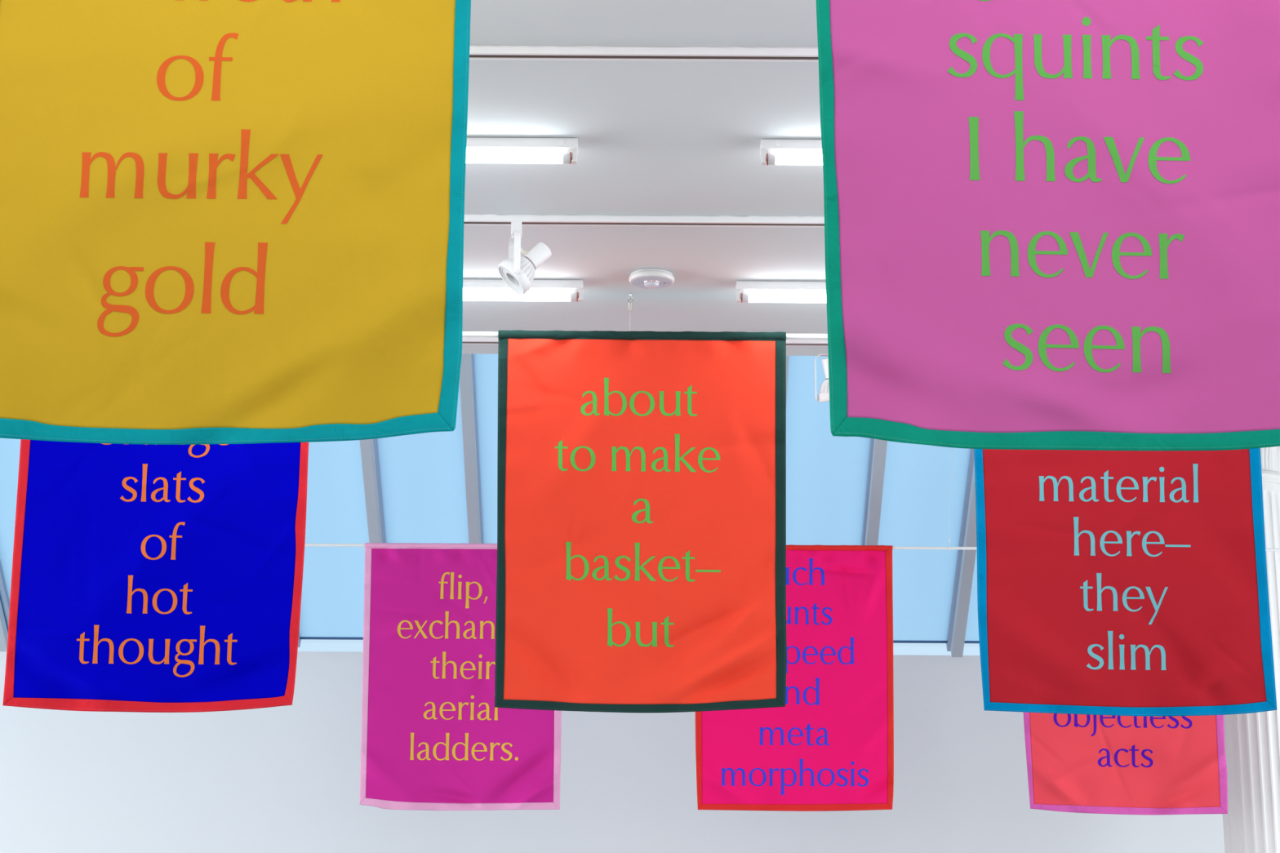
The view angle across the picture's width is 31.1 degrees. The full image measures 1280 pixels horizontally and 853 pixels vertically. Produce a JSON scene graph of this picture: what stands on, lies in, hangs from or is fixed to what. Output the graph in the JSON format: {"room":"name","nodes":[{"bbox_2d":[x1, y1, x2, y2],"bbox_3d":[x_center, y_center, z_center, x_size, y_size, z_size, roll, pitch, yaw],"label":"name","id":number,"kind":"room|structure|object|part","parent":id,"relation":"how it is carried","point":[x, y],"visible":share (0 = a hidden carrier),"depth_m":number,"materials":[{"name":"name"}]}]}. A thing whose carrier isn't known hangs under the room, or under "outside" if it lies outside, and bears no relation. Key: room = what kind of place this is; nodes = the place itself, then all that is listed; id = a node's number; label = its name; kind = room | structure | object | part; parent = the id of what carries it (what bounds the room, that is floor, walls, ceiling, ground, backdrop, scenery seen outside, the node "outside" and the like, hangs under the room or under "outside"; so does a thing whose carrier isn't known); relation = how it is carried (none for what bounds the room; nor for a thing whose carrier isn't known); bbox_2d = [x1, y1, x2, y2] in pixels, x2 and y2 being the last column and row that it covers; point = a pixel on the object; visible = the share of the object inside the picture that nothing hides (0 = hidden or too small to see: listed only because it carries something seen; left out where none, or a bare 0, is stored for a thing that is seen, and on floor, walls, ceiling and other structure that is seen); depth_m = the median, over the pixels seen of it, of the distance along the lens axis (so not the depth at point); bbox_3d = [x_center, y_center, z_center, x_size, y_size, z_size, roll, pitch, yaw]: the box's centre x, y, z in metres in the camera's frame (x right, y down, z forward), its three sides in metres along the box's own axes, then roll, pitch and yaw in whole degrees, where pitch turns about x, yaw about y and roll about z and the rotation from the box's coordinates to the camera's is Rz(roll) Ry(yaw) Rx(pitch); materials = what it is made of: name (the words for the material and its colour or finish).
{"room":"museum","nodes":[
{"label":"museum","id":0,"kind":"room"},
{"bbox_2d":[0,651,1224,852],"bbox_3d":[-0.512,1.993,10.100,11.000,4.300,0.150,0,-15,0],"label":"wall","id":1,"kind":"structure","parent":0,"point":[286,779],"depth_m":10.12,"materials":[{"name":"white paint"}]},
{"bbox_2d":[0,353,979,657],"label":"window","id":2,"kind":"structure","parent":1,"relation":"in","point":[432,487],"depth_m":9.70,"materials":[{"name":"blue glass"}]},
{"bbox_2d":[0,589,8,626],"bbox_3d":[-2.999,0.208,9.645,0.416,1.097,1.497,0,-15,0],"label":"blind","id":3,"kind":"object","parent":2,"relation":"attached to","point":[3,593],"depth_m":10.05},
{"bbox_2d":[0,438,20,600],"bbox_3d":[-2.580,0.210,9.645,0.415,1.097,1.497,0,-15,0],"label":"blind","id":4,"kind":"object","parent":2,"relation":"attached to","point":[10,448],"depth_m":9.75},
{"bbox_2d":[298,440,368,637],"bbox_3d":[-1.323,0.218,9.645,0.415,1.097,1.497,0,-15,0],"label":"blind","id":5,"kind":"object","parent":2,"relation":"attached to","point":[337,508],"depth_m":9.85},
{"bbox_2d":[377,383,468,543],"bbox_3d":[-0.904,0.221,9.645,0.415,1.097,1.497,0,-15,0],"label":"blind","id":6,"kind":"object","parent":2,"relation":"attached to","point":[423,478],"depth_m":9.66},
{"bbox_2d":[473,353,497,543],"bbox_3d":[-0.486,0.223,9.645,0.414,1.097,1.497,0,-15,0],"label":"blind","id":7,"kind":"object","parent":2,"relation":"attached to","point":[485,366],"depth_m":9.50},
{"bbox_2d":[786,355,871,545],"bbox_3d":[0.768,0.230,9.645,0.414,1.097,1.497,0,-15,0],"label":"blind","id":8,"kind":"object","parent":2,"relation":"attached to","point":[828,476],"depth_m":9.61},
{"bbox_2d":[877,440,970,640],"bbox_3d":[1.186,0.233,9.645,0.414,1.097,1.497,0,-15,0],"label":"blind","id":9,"kind":"object","parent":2,"relation":"attached to","point":[931,588],"depth_m":9.81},
{"bbox_2d":[964,550,979,640],"bbox_3d":[1.604,0.235,9.645,0.414,1.097,1.497,0,-15,0],"label":"blind","id":10,"kind":"object","parent":2,"relation":"attached to","point":[971,627],"depth_m":9.98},
{"bbox_2d":[462,0,827,355],"bbox_3d":[-0.490,-1.668,1.722,11.000,0.240,10.480,0,-15,0],"label":"ceiling","id":11,"kind":"structure","parent":0,"point":[655,138],"depth_m":5.29,"materials":[{"name":"white paint"}]},
{"bbox_2d":[466,137,577,164],"bbox_3d":[-0.764,-0.616,5.133,1.250,0.054,0.044,0,-15,0],"label":"fluorescent light","id":12,"kind":"object","parent":11,"relation":"attached to","point":[478,149],"visible":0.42,"depth_m":5.12,"materials":[{"name":"white plastic"}]},
{"bbox_2d":[462,279,583,302],"bbox_3d":[-0.776,-0.361,6.098,1.250,0.054,0.044,0,-15,0],"label":"fluorescent light","id":13,"kind":"object","parent":11,"relation":"attached to","point":[473,290],"visible":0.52,"depth_m":6.08,"materials":[{"name":"white plastic"}]},
{"bbox_2d":[627,293,633,331],"bbox_3d":[-0.026,-0.307,6.184,0.012,0.107,0.012,14,-20,-42],"label":"wire","id":14,"kind":"object","parent":11,"relation":"hanging from","point":[630,294],"visible":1,"depth_m":6.19,"materials":[{"name":"silver metal"}]},
{"bbox_2d":[462,331,827,339],"bbox_3d":[0.012,-0.244,6.167,3.639,0.019,0.017,0,-15,0],"label":"rod","id":15,"kind":"object","parent":14,"relation":"hanging from","point":[464,334],"visible":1,"depth_m":6.16,"materials":[{"name":"white metal"}]},
{"bbox_2d":[2,439,308,712],"bbox_3d":[-1.259,0.229,6.012,0.777,1.035,0.101,0,-15,0],"label":"text banner","id":16,"kind":"object","parent":15,"relation":"hanging from","point":[145,578],"visible":0.59,"depth_m":5.95,"materials":[{"name":"blue fabric"}]},
{"bbox_2d":[494,329,786,712],"bbox_3d":[0.003,0.237,6.028,0.772,1.027,0.085,0,-15,0],"label":"text banner","id":17,"kind":"object","parent":15,"relation":"hanging from","point":[642,475],"visible":1,"depth_m":6.00,"materials":[{"name":"red fabric"}]},
{"bbox_2d":[973,448,1276,715],"bbox_3d":[1.257,0.243,6.018,0.770,1.026,0.072,0,-15,0],"label":"text banner","id":18,"kind":"object","parent":15,"relation":"hanging from","point":[1114,583],"visible":0.59,"depth_m":5.96,"materials":[{"name":"red fabric"}]},
{"bbox_2d":[469,44,818,62],"bbox_3d":[-0.145,-0.757,4.660,8.700,0.018,0.034,0,-15,0],"label":"track","id":19,"kind":"object","parent":11,"relation":"attached to","point":[477,52],"visible":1,"depth_m":4.64,"materials":[{"name":"white metal"}]},
{"bbox_2d":[463,213,824,227],"bbox_3d":[-0.147,-0.503,5.618,8.700,0.018,0.034,0,-15,0],"label":"track","id":20,"kind":"object","parent":11,"relation":"attached to","point":[501,220],"visible":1,"depth_m":5.60,"materials":[{"name":"white metal"}]},
{"bbox_2d":[497,221,551,294],"bbox_3d":[-0.288,-0.407,5.605,0.128,0.179,0.106,11,-18,-35],"label":"track spotlight","id":21,"kind":"object","parent":20,"relation":"hanging from","point":[517,272],"visible":1,"depth_m":5.58,"materials":[{"name":"white metal"}]},
{"bbox_2d":[524,242,551,268],"bbox_3d":[-0.249,-0.416,5.605,0.068,0.069,0.045,4,-15,-13],"label":"socket","id":22,"kind":"object","parent":21,"relation":"attached to","point":[534,258],"depth_m":5.59,"materials":[{"name":"white ceramic"}]},
{"bbox_2d":[462,337,827,346],"bbox_3d":[-0.148,-0.246,6.591,8.700,0.018,0.034,0,-15,0],"label":"track","id":23,"kind":"object","parent":11,"relation":"attached to","point":[465,340],"visible":0.02,"depth_m":6.58,"materials":[{"name":"white metal"}]},
{"bbox_2d":[814,354,829,402],"bbox_3d":[0.553,-0.149,6.565,0.096,0.178,0.101,-11,-19,37],"label":"track spotlight","id":24,"kind":"object","parent":23,"relation":"hanging from","point":[824,394],"visible":0.26,"depth_m":6.53,"materials":[{"name":"white metal"}]},
{"bbox_2d":[822,357,828,378],"bbox_3d":[0.544,-0.168,6.548,0.053,0.066,0.059,0,-15,0],"label":"socket","id":25,"kind":"object","parent":24,"relation":"attached to","point":[825,361],"depth_m":6.53,"materials":[{"name":"white plastic"}]},
{"bbox_2d":[628,268,674,288],"bbox_3d":[0.031,-0.381,6.041,0.121,0.036,0.121,0,-15,0],"label":"sensor","id":26,"kind":"object","parent":11,"relation":"attached to","point":[646,278],"visible":1,"depth_m":6.01,"materials":[{"name":"white plastic"}]},
{"bbox_3d":[0.031,-0.378,6.041,0.106,0.003,0.106,0,-15,0],"label":"plate","id":27,"kind":"part","parent":26,"relation":"part of","materials":[{"name":"white plastic"}]},
{"bbox_2d":[735,280,826,302],"bbox_3d":[0.880,-0.351,6.098,1.250,0.054,0.044,0,-15,0],"label":"fluorescent light","id":28,"kind":"object","parent":11,"relation":"attached to","point":[751,291],"visible":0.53,"depth_m":6.08,"materials":[{"name":"white plastic"}]},
{"bbox_2d":[760,138,822,165],"bbox_3d":[0.894,-0.606,5.133,1.250,0.054,0.044,0,-15,0],"label":"fluorescent light","id":29,"kind":"object","parent":11,"relation":"attached to","point":[772,152],"visible":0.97,"depth_m":5.12,"materials":[{"name":"white plastic"}]},
{"bbox_2d":[304,543,1279,551],"bbox_3d":[0.425,0.463,8.825,4.516,0.017,0.013,0,-15,0],"label":"rod","id":30,"kind":"object","parent":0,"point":[305,544],"visible":0.02,"depth_m":8.82,"materials":[{"name":"white metal"}]},
{"bbox_2d":[359,542,561,810],"bbox_3d":[-0.676,0.935,8.679,0.766,1.018,0.089,0,-15,0],"label":"text banner","id":31,"kind":"object","parent":30,"relation":"hanging from","point":[434,736],"visible":0.81,"depth_m":8.64,"materials":[{"name":"pink fabric"}]},
{"bbox_2d":[695,544,893,811],"bbox_3d":[0.587,0.937,8.670,0.759,1.014,0.086,0,-15,0],"label":"text banner","id":32,"kind":"object","parent":30,"relation":"hanging from","point":[830,748],"visible":0.8,"depth_m":8.63,"materials":[{"name":"pink fabric"}]},
{"bbox_2d":[1023,711,1227,814],"bbox_3d":[1.827,0.949,8.682,0.784,1.019,0.097,0,-15,0],"label":"text banner","id":33,"kind":"object","parent":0,"point":[1077,763],"visible":0.37,"depth_m":8.59,"materials":[{"name":"red fabric"}]},
{"bbox_3d":[-0.514,2.312,2.595,11.300,0.150,14.500,0,-15,0],"label":"floor","id":34,"kind":"structure","parent":0,"visible":0},
{"bbox_2d":[1222,446,1279,852],"bbox_3d":[2.443,1.711,8.964,0.536,4.300,0.536,0,-15,0],"label":"fluted column","id":35,"kind":"structure","parent":34,"relation":"on","point":[1251,823],"depth_m":8.96,"materials":[{"name":"white paint"}]},
{"bbox_3d":[-0.498,-0.329,8.728,11.000,0.750,3.990,0,-15,0],"label":"trim","id":36,"kind":"structure","parent":0,"visible":0},
{"bbox_2d":[948,449,951,551],"bbox_3d":[1.213,-0.007,8.946,0.053,1.002,0.009,3,-15,-11],"label":"wire","id":37,"kind":"object","parent":36,"relation":"hanging from","point":[950,450],"visible":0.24,"depth_m":8.87,"materials":[{"name":"silver metal"}]},
{"bbox_3d":[0.003,-0.890,3.649,2.147,0.018,0.017,0,-15,0],"label":"rod","id":38,"kind":"object","parent":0,"visible":0},
{"bbox_2d":[0,0,471,444],"bbox_3d":[-0.650,-0.442,3.525,0.775,0.967,0.053,0,-15,1],"label":"text banner","id":39,"kind":"object","parent":38,"relation":"hanging from","point":[222,221],"visible":1,"depth_m":3.50,"materials":[{"name":"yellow fabric"}]},
{"bbox_2d":[816,0,1279,450],"bbox_3d":[0.655,-0.429,3.535,0.771,0.972,0.059,1,-15,-1],"label":"text banner","id":40,"kind":"object","parent":38,"relation":"hanging from","point":[1050,224],"visible":1,"depth_m":3.51,"materials":[{"name":"pink fabric"}]}
]}

